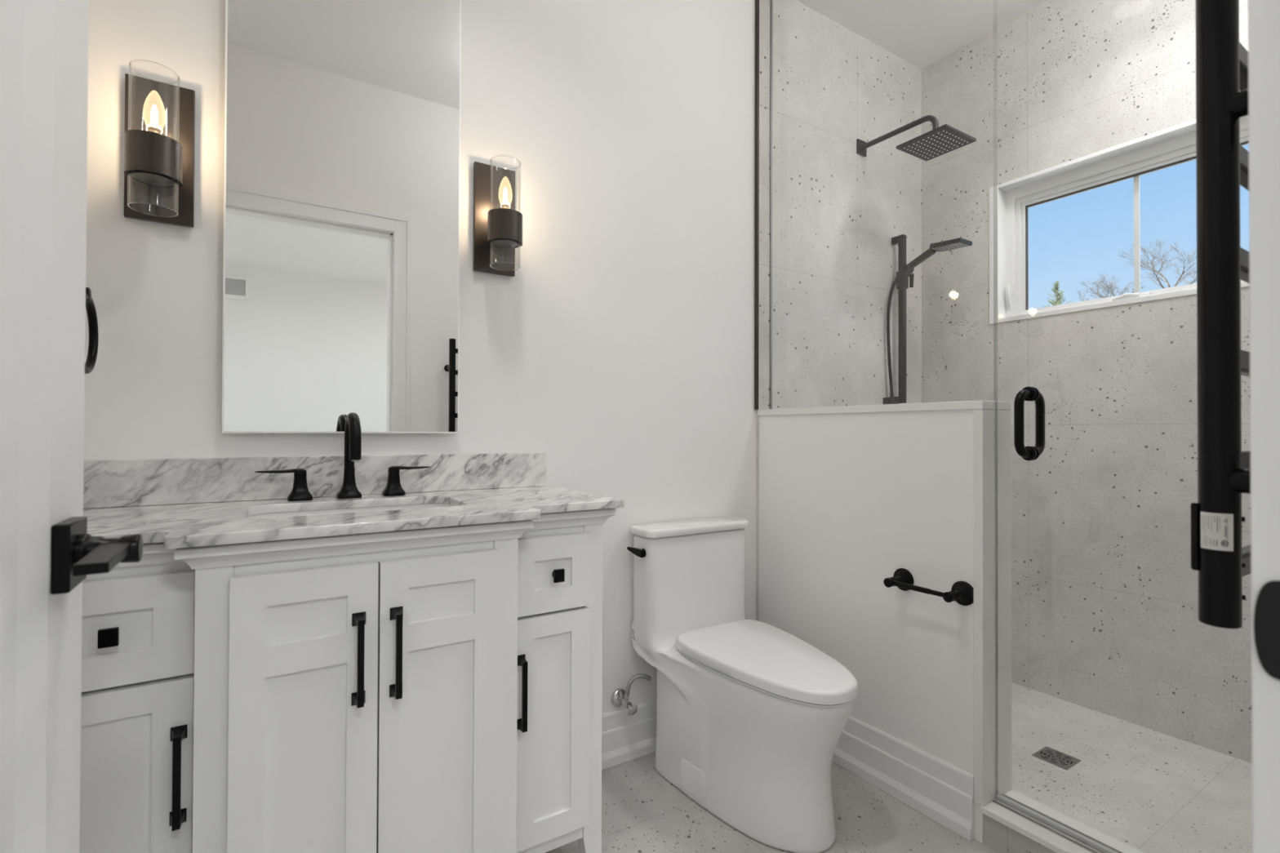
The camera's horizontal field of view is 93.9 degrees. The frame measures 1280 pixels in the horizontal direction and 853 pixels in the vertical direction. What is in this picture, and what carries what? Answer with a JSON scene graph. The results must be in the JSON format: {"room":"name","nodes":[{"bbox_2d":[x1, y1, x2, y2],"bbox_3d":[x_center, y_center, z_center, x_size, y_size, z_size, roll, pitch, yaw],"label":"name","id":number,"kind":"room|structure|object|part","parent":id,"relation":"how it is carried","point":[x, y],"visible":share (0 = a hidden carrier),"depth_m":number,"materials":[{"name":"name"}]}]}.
{"room":"bathroom","nodes":[
{"label":"bathroom","id":0,"kind":"room"},
{"bbox_2d":[84,0,921,714],"bbox_3d":[0.025,-0.312,2.095,3.280,3.020,0.131,0,-1,-32],"label":"wall","id":1,"kind":"structure","parent":0,"point":[619,349],"depth_m":1.98,"materials":[{"name":"white paint"}]},
{"bbox_2d":[124,59,195,227],"bbox_3d":[-1.031,-0.607,1.274,0.121,0.312,0.151,0,-1,-32],"label":"wall sconce","id":2,"kind":"object","parent":1,"relation":"attached to","point":[159,135],"visible":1,"depth_m":1.30,"materials":[{"name":"brown metal"}]},
{"bbox_2d":[146,126,161,133],"bbox_3d":[-1.015,-0.607,1.250,0.025,0.028,0.025,0,-1,-32],"label":"bulb","id":3,"kind":"object","parent":2,"relation":"on","point":[153,129],"depth_m":1.24,"materials":[{"name":"metal"}]},
{"bbox_3d":[-1.015,-0.661,1.250,0.038,0.084,0.038,0,-1,-32],"label":"bulb","id":4,"kind":"part","parent":2,"relation":"part of","materials":[{"name":"clear glass"}]},
{"bbox_2d":[83,452,546,508],"bbox_3d":[-0.748,0.125,1.526,1.088,0.101,0.019,0,-1,-32],"label":"backsplash","id":5,"kind":"structure","parent":1,"relation":"attached to","point":[107,483],"depth_m":1.43,"materials":[{"name":"grey stone"}]},
{"bbox_2d":[222,0,461,433],"bbox_3d":[-0.738,-0.656,1.537,0.543,1.346,0.021,0,-1,-32],"label":"mirror","id":6,"kind":"object","parent":1,"relation":"attached to","point":[342,172],"visible":0.89,"depth_m":1.51,"materials":[{"name":"white mirror"}]},
{"bbox_2d":[472,155,522,276],"bbox_3d":[-0.388,-0.598,1.681,0.121,0.312,0.151,0,-1,-32],"label":"wall sconce","id":7,"kind":"object","parent":1,"relation":"attached to","point":[497,225],"visible":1,"depth_m":1.71,"materials":[{"name":"brown metal"}]},
{"bbox_2d":[501,204,509,208],"bbox_3d":[-0.373,-0.597,1.657,0.025,0.028,0.025,0,-1,-32],"label":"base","id":8,"kind":"object","parent":7,"relation":"on","point":[504,206],"depth_m":1.65,"materials":[{"name":"metal"}]},
{"bbox_3d":[-0.373,-0.651,1.657,0.038,0.084,0.038,0,-1,-32],"label":"bulb","id":9,"kind":"part","parent":7,"relation":"part of","materials":[{"name":"clear glass"}]},
{"bbox_2d":[601,699,656,769],"bbox_3d":[0.075,1.014,2.041,0.894,0.165,0.021,0,-1,-32],"label":"baseboard","id":10,"kind":"structure","parent":1,"relation":"attached to","point":[625,738],"depth_m":1.97,"materials":[{"name":"white paint"}]},
{"bbox_2d":[610,673,651,715],"bbox_3d":[-0.024,0.860,1.938,0.111,0.121,0.093,0,-1,-32],"label":"water supply valve","id":11,"kind":"object","parent":1,"relation":"attached to","point":[620,697],"visible":1,"depth_m":1.93,"materials":[{"name":"silver metal"}]},
{"bbox_3d":[-0.023,0.899,1.896,0.033,0.036,0.033,0,0,0],"label":"handle","id":12,"kind":"part","parent":11,"relation":"part of","materials":[{"name":"silver metal"}]},
{"bbox_2d":[856,115,976,160],"bbox_3d":[1.087,-1.174,2.432,0.205,0.159,0.446,0,-1,-32],"label":"shower head","id":13,"kind":"object","parent":1,"relation":"attached to","point":[944,139],"visible":1,"depth_m":2.34},
{"bbox_3d":[1.064,-1.176,2.469,0.027,0.116,0.350,0,-1,-32],"label":"arm","id":14,"kind":"part","parent":13,"relation":"part of","materials":[{"name":"black metal"}]},
{"bbox_2d":[883,234,972,404],"bbox_3d":[1.241,-0.482,2.589,0.131,0.764,0.337,0,-1,-32],"label":"handheld shower","id":15,"kind":"object","parent":1,"relation":"attached to","point":[901,280],"visible":1,"depth_m":2.68,"materials":[{"name":"black metal"}]},
{"bbox_2d":[883,393,899,404],"bbox_3d":[1.132,-0.125,2.692,0.062,0.050,0.043,0,-1,-32],"label":"bracket","id":16,"kind":"object","parent":15,"relation":"attached to","point":[891,400],"depth_m":2.68,"materials":[{"name":"black metal"}]},
{"bbox_3d":[1.222,-0.662,2.708,0.038,0.062,0.018,0,-1,-32],"label":"clamp lever","id":17,"kind":"part","parent":15,"relation":"part of","materials":[{"name":"black metal"}]},
{"bbox_2d":[758,409,975,839],"bbox_3d":[0.728,0.528,1.974,0.131,1.142,0.818,0,-1,-32],"label":"wall","id":18,"kind":"structure","parent":0,"point":[848,501],"depth_m":1.83,"materials":[{"name":"white paint"}]},
{"bbox_2d":[754,0,759,409],"bbox_3d":[0.449,-0.892,2.295,0.010,1.654,0.013,0,-1,-32],"label":"trim","id":19,"kind":"structure","parent":18,"relation":"attached to","point":[757,2],"depth_m":2.29,"materials":[{"name":"brown metal"}]},
{"bbox_2d":[757,400,1011,415],"bbox_3d":[0.739,-0.055,1.969,0.149,0.023,0.843,0,-1,-32],"label":"trim","id":20,"kind":"structure","parent":18,"relation":"on","point":[964,405],"depth_m":1.79,"materials":[{"name":"white stone"}]},
{"bbox_2d":[769,0,772,408],"bbox_3d":[0.734,-0.879,1.973,0.010,1.624,0.840,0,-1,-32],"label":"glass panel","id":21,"kind":"object","parent":20,"relation":"on","point":[771,82],"visible":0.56,"depth_m":2.32,"materials":[{"name":"clear glass"}]},
{"bbox_2d":[831,715,974,841],"bbox_3d":[0.665,1.015,1.925,0.021,0.165,0.807,0,-1,-32],"label":"baseboard","id":22,"kind":"structure","parent":18,"relation":"attached to","point":[943,792],"depth_m":1.73,"materials":[{"name":"white paint"}]},
{"bbox_2d":[883,568,973,605],"bbox_3d":[0.796,0.452,1.673,0.078,0.065,0.244,0,-1,-32],"label":"toilet paper holder","id":23,"kind":"object","parent":18,"relation":"attached to","point":[962,592],"visible":1,"depth_m":1.63,"materials":[{"name":"black metal"}]},
{"bbox_3d":[0.748,0.452,1.749,0.078,0.065,0.065,0,-1,-32],"label":"post","id":24,"kind":"part","parent":23,"relation":"part of","materials":[{"name":"black metal"}]},
{"bbox_3d":[0.843,0.451,1.598,0.078,0.065,0.065,0,-1,-32],"label":"post","id":25,"kind":"part","parent":23,"relation":"part of","materials":[{"name":"black metal"}]},
{"bbox_2d":[545,682,1252,852],"bbox_3d":[0.432,1.125,1.321,3.160,0.135,1.820,0,-1,-32],"label":"floor","id":26,"kind":"structure","parent":0,"point":[1148,790],"depth_m":1.72,"materials":[{"name":"tile"}]},
{"bbox_2d":[79,508,616,852],"bbox_3d":[-0.607,0.644,1.300,1.104,0.890,0.517,0,-1,-32],"label":"vanity cabinet","id":27,"kind":"object","parent":26,"relation":"on","point":[437,690],"visible":0.86,"depth_m":1.09,"materials":[{"name":"white paint"}]},
{"bbox_3d":[-0.851,0.337,0.960,0.025,0.029,0.024,0,-1,-32],"label":"knob","id":28,"kind":"part","parent":27,"relation":"part of","materials":[{"name":"black metal"}]},
{"bbox_3d":[-0.858,0.689,0.979,0.202,0.516,0.019,0,-1,-32],"label":"door","id":29,"kind":"part","parent":27,"relation":"part of","materials":[{"name":"white paint"}]},
{"bbox_3d":[-0.857,0.336,0.981,0.202,0.174,0.019,0,-1,-32],"label":"drawer","id":30,"kind":"part","parent":27,"relation":"part of","materials":[{"name":"white paint"}]},
{"bbox_3d":[-0.775,0.591,1.002,0.023,0.165,0.032,0,-1,-32],"label":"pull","id":31,"kind":"part","parent":27,"relation":"part of","materials":[{"name":"black metal"}]},
{"bbox_3d":[-0.589,0.605,1.055,0.228,0.704,0.019,0,-1,-32],"label":"door","id":32,"kind":"part","parent":27,"relation":"part of","materials":[{"name":"white paint"}]},
{"bbox_2d":[83,485,624,549],"bbox_3d":[-0.611,0.185,1.313,1.122,0.020,0.523,0,-1,-32],"label":"countertop","id":33,"kind":"structure","parent":27,"relation":"on","point":[180,526],"depth_m":1.19,"materials":[{"name":"grey stone"}]},
{"bbox_2d":[254,412,430,501],"bbox_3d":[-0.698,0.071,1.445,0.394,0.210,0.151,0,-1,-32],"label":"faucet","id":34,"kind":"object","parent":33,"relation":"on","point":[353,434],"visible":1,"depth_m":1.46,"materials":[{"name":"black metal"}]},
{"bbox_3d":[-0.841,0.138,1.413,0.118,0.075,0.052,0,-1,-32],"label":"handle","id":35,"kind":"part","parent":34,"relation":"part of","materials":[{"name":"black metal"}]},
{"bbox_3d":[-0.697,0.071,1.446,0.055,0.210,0.150,0,-1,-32],"label":"spout","id":36,"kind":"part","parent":34,"relation":"part of","materials":[{"name":"black metal"}]},
{"bbox_3d":[-0.608,0.140,1.560,0.118,0.075,0.052,0,-1,-32],"label":"handle","id":37,"kind":"part","parent":34,"relation":"part of","materials":[{"name":"black metal"}]},
{"bbox_2d":[247,503,451,518],"bbox_3d":[-0.621,0.267,1.327,0.464,0.143,0.280,0,-1,-32],"label":"sink","id":38,"kind":"object","parent":33,"relation":"in","point":[423,505],"visible":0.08,"depth_m":1.42,"materials":[{"name":"white ceramic"}]},
{"bbox_3d":[-0.506,0.423,1.079,0.023,0.167,0.032,0,-1,-32],"label":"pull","id":39,"kind":"part","parent":27,"relation":"part of","materials":[{"name":"black metal"}]},
{"bbox_3d":[-0.612,0.218,1.315,1.104,0.038,0.488,0,-1,-32],"label":"crown moulding","id":40,"kind":"part","parent":27,"relation":"part of","materials":[{"name":"white paint"}]},
{"bbox_3d":[-0.451,0.424,1.113,0.023,0.167,0.032,0,-1,-32],"label":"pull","id":41,"kind":"part","parent":27,"relation":"part of","materials":[{"name":"black metal"}]},
{"bbox_3d":[-0.394,0.607,1.179,0.227,0.704,0.019,0,-1,-32],"label":"door","id":42,"kind":"part","parent":27,"relation":"part of","materials":[{"name":"white paint"}]},
{"bbox_3d":[-0.261,0.595,1.328,0.023,0.165,0.032,0,-1,-32],"label":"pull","id":43,"kind":"part","parent":27,"relation":"part of","materials":[{"name":"black metal"}]},
{"bbox_3d":[-0.211,0.695,1.389,0.204,0.516,0.019,0,-1,-32],"label":"door","id":44,"kind":"part","parent":27,"relation":"part of","materials":[{"name":"white paint"}]},
{"bbox_3d":[-0.210,0.342,1.392,0.204,0.174,0.019,0,-1,-32],"label":"drawer","id":45,"kind":"part","parent":27,"relation":"part of","materials":[{"name":"white paint"}]},
{"bbox_3d":[-0.190,0.342,1.379,0.025,0.029,0.024,0,-1,-32],"label":"knob","id":46,"kind":"part","parent":27,"relation":"part of","materials":[{"name":"black metal"}]},
{"bbox_3d":[-0.129,1.044,1.480,0.050,0.096,0.050,0,-1,-32],"label":"leg","id":47,"kind":"part","parent":27,"relation":"part of","materials":[{"name":"white paint"}]},
{"bbox_2d":[626,516,857,852],"bbox_3d":[0.319,0.710,1.781,0.448,0.772,0.708,0,-1,-32],"label":"toilet","id":48,"kind":"object","parent":26,"relation":"on","point":[752,717],"visible":1,"depth_m":1.71,"materials":[{"name":"white ceramic"}]},
{"bbox_3d":[-0.010,0.402,1.915,0.021,0.028,0.074,1,-1,-41],"label":"flush lever","id":49,"kind":"part","parent":48,"relation":"part of","materials":[{"name":"black metal"}]},
{"bbox_3d":[0.175,0.340,2.031,0.427,0.027,0.135,0,-1,-32],"label":"tank lid","id":50,"kind":"part","parent":48,"relation":"part of","materials":[{"name":"white ceramic"}]},
{"bbox_3d":[0.386,0.695,1.737,0.348,0.005,0.552,0,-1,-32],"label":"seat","id":51,"kind":"part","parent":48,"relation":"part of","materials":[{"name":"white plastic"}]},
{"bbox_3d":[0.387,0.673,1.738,0.358,0.034,0.562,0,-1,-32],"label":"seat lid","id":52,"kind":"part","parent":48,"relation":"part of","materials":[{"name":"white plastic"}]},
{"bbox_2d":[982,813,1056,852],"bbox_3d":[1.156,1.053,1.294,0.130,0.084,0.744,0,-1,-32],"label":"curb","id":53,"kind":"object","parent":26,"relation":"on","point":[1002,838],"visible":0.4,"depth_m":1.52,"materials":[{"name":"tile"}]},
{"bbox_2d":[980,789,1144,852],"bbox_3d":[1.155,1.003,1.294,0.152,0.016,0.744,0,-1,-32],"label":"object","id":54,"kind":"structure","parent":53,"relation":"on","point":[1028,828],"depth_m":1.49,"materials":[{"name":"white stone"}]},
{"bbox_2d":[992,794,1122,852],"bbox_3d":[1.155,0.992,1.291,0.052,0.004,0.736,0,-1,-32],"label":"threshold","id":55,"kind":"object","parent":54,"relation":"on","point":[1003,795],"visible":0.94,"depth_m":1.48,"materials":[{"name":"silver metal"}]},
{"bbox_2d":[1031,746,1081,770],"bbox_3d":[1.337,1.065,1.921,0.100,0.004,0.100,0,-1,-32],"label":"floor drain","id":56,"kind":"object","parent":26,"relation":"on","point":[1060,759],"visible":1,"depth_m":1.92,"materials":[{"name":"silver metal"}]},
{"bbox_2d":[796,0,1047,69],"bbox_3d":[0.487,-1.777,1.385,3.280,0.100,1.840,0,-1,-32],"label":"ceiling","id":57,"kind":"structure","parent":0,"point":[921,33],"depth_m":2.52,"materials":[{"name":"white paint"}]},
{"bbox_2d":[975,803,982,843],"bbox_3d":[0.951,1.047,1.615,0.131,0.100,0.019,0,-1,-32],"label":"wall","id":58,"kind":"structure","parent":0,"point":[979,815],"depth_m":1.58,"materials":[{"name":"white paint"}]},
{"bbox_2d":[973,408,1012,806],"bbox_3d":[0.956,0.476,1.619,0.149,1.041,0.025,0,-1,-32],"label":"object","id":59,"kind":"structure","parent":58,"relation":"attached to","point":[992,428],"depth_m":1.59,"materials":[{"name":"white paint"}]},
{"bbox_2d":[921,0,1252,763],"bbox_3d":[1.850,-0.256,2.174,0.130,2.920,1.689,0,-1,-32],"label":"wall","id":60,"kind":"structure","parent":0,"point":[1104,584],"depth_m":2.27,"materials":[{"name":"tile"}]},
{"bbox_2d":[989,115,1249,324],"bbox_3d":[1.826,-0.741,2.218,0.137,0.592,0.963,0,-1,-32],"label":"window","id":61,"kind":"structure","parent":60,"relation":"in","point":[1010,202],"depth_m":2.38,"materials":[{"name":"white plastic"}]},
{"bbox_3d":[0.927,-0.322,0.653,3.060,2.820,0.108,0,-1,-32],"label":"wall","id":62,"kind":"structure","parent":0,"visible":0},
{"bbox_2d":[0,0,142,852],"bbox_3d":[-0.401,0.033,0.348,0.096,2.073,0.757,0,-1,-32],"label":"door","id":63,"kind":"structure","parent":62,"relation":"in","point":[47,552],"depth_m":0.54,"materials":[{"name":"white paint"}]},
{"bbox_3d":[-0.510,0.125,0.563,0.048,0.037,0.136,0,-1,-32],"label":"handle","id":64,"kind":"part","parent":63,"relation":"part of","materials":[{"name":"black metal"}]},
{"bbox_2d":[995,386,1117,852],"bbox_3d":[1.154,-0.183,1.301,0.131,2.346,0.728,0,-1,-32],"label":"shower door","id":65,"kind":"structure","parent":62,"relation":"attached to","point":[1027,393],"depth_m":1.51,"materials":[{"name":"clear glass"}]},
{"bbox_3d":[1.003,-0.007,1.538,0.131,0.190,0.037,0,-1,-32],"label":"handle","id":66,"kind":"part","parent":65,"relation":"part of","materials":[{"name":"black metal"}]},
{"bbox_2d":[1190,0,1250,629],"bbox_3d":[0.845,-0.132,0.733,0.566,0.677,0.115,0,-1,-32],"label":"towel warmer","id":67,"kind":"object","parent":62,"relation":"attached to","point":[1220,558],"visible":0.94,"depth_m":0.61,"materials":[{"name":"black metal"}]},
{"bbox_2d":[1190,502,1199,570],"bbox_3d":[0.586,0.116,0.630,0.007,0.070,0.007,0,-1,-21],"label":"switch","id":68,"kind":"object","parent":67,"relation":"attached to","point":[1194,507],"depth_m":0.63,"materials":[{"name":"black plastic"}]},
{"bbox_2d":[1202,515,1227,546],"bbox_3d":[0.588,0.107,0.612,0.003,0.032,0.019,0,-1,-32],"label":"label","id":69,"kind":"object","parent":67,"relation":"attached to","point":[1215,527],"depth_m":0.61,"materials":[{"name":"grey paper"}]},
{"bbox_3d":[0.824,-0.408,0.770,0.506,0.024,0.018,0,-1,-32],"label":"rail","id":70,"kind":"part","parent":67,"relation":"part of","materials":[{"name":"grey metal"}]},
{"bbox_3d":[0.823,-0.296,0.769,0.506,0.024,0.018,0,-1,-32],"label":"rail","id":71,"kind":"part","parent":67,"relation":"part of","materials":[{"name":"grey metal"}]},
{"bbox_3d":[0.823,-0.183,0.768,0.506,0.024,0.018,0,-1,-32],"label":"rail","id":72,"kind":"part","parent":67,"relation":"part of","materials":[{"name":"grey metal"}]},
{"bbox_3d":[0.823,-0.071,0.767,0.506,0.024,0.018,0,-1,-32],"label":"rail","id":73,"kind":"part","parent":67,"relation":"part of","materials":[{"name":"grey metal"}]},
{"bbox_3d":[0.822,0.042,0.766,0.506,0.024,0.018,0,-1,-32],"label":"rail","id":74,"kind":"part","parent":67,"relation":"part of","materials":[{"name":"grey metal"}]},
{"bbox_3d":[0.822,0.154,0.766,0.506,0.024,0.018,0,-1,-32],"label":"rail","id":75,"kind":"part","parent":67,"relation":"part of","materials":[{"name":"grey metal"}]},
{"bbox_2d":[1248,0,1279,852],"bbox_3d":[0.132,-0.007,0.144,0.918,2.177,0.142,0,-1,-32],"label":"trim","id":76,"kind":"structure","parent":62,"relation":"attached to","point":[1264,15],"depth_m":0.40,"materials":[{"name":"white paint"}]},
{"bbox_3d":[0.425,0.134,0.383,0.002,0.065,0.045,0,-1,-32],"label":"strike plate","id":77,"kind":"part","parent":76,"relation":"part of","materials":[{"name":"black metal"}]},
{"bbox_3d":[-0.829,-0.329,0.471,0.100,3.020,1.720,0,-1,-32],"label":"wall","id":78,"kind":"structure","parent":0,"visible":0},
{"bbox_2d":[84,287,98,373],"bbox_3d":[-1.127,-0.194,1.141,0.116,0.182,0.159,0,-1,-32],"label":"towel ring","id":79,"kind":"object","parent":78,"relation":"attached to","point":[91,357],"visible":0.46,"depth_m":1.21,"materials":[{"name":"black metal"}]},
{"bbox_3d":[-1.124,-0.259,1.138,0.116,0.052,0.052,0,-1,-32],"label":"post","id":80,"kind":"part","parent":79,"relation":"part of","materials":[{"name":"black metal"}]},
{"label":"outside","id":81,"kind":"structure","parent":0,"visible":0},
{"bbox_3d":[21.670,1.715,25.564,56.000,0.100,100.000,0,-1,-32],"label":"ground","id":82,"kind":"structure","parent":81,"visible":0},
{"bbox_2d":[1042,280,1071,306],"bbox_3d":[22.895,-3.180,32.993,3.312,9.821,2.598,0,-1,-32],"label":"spruce tree","id":83,"kind":"object","parent":82,"relation":"on","point":[1056,284],"visible":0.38,"depth_m":32.88,"materials":[{"name":"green plant"}]},
{"bbox_2d":[1077,273,1145,301],"bbox_3d":[24.467,-3.154,31.691,2.892,9.775,2.927,0,-1,-32],"label":"bare tree","id":84,"kind":"object","parent":82,"relation":"on","point":[1100,282],"visible":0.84,"depth_m":31.48,"materials":[{"name":"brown plant"}]},
{"bbox_2d":[1120,239,1196,288],"bbox_3d":[25.001,-3.667,28.017,3.568,10.726,4.134,0,-1,-32],"label":"bare tree","id":85,"kind":"object","parent":82,"relation":"on","point":[1158,243],"visible":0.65,"depth_m":27.95,"materials":[{"name":"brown plant"}]}
]}

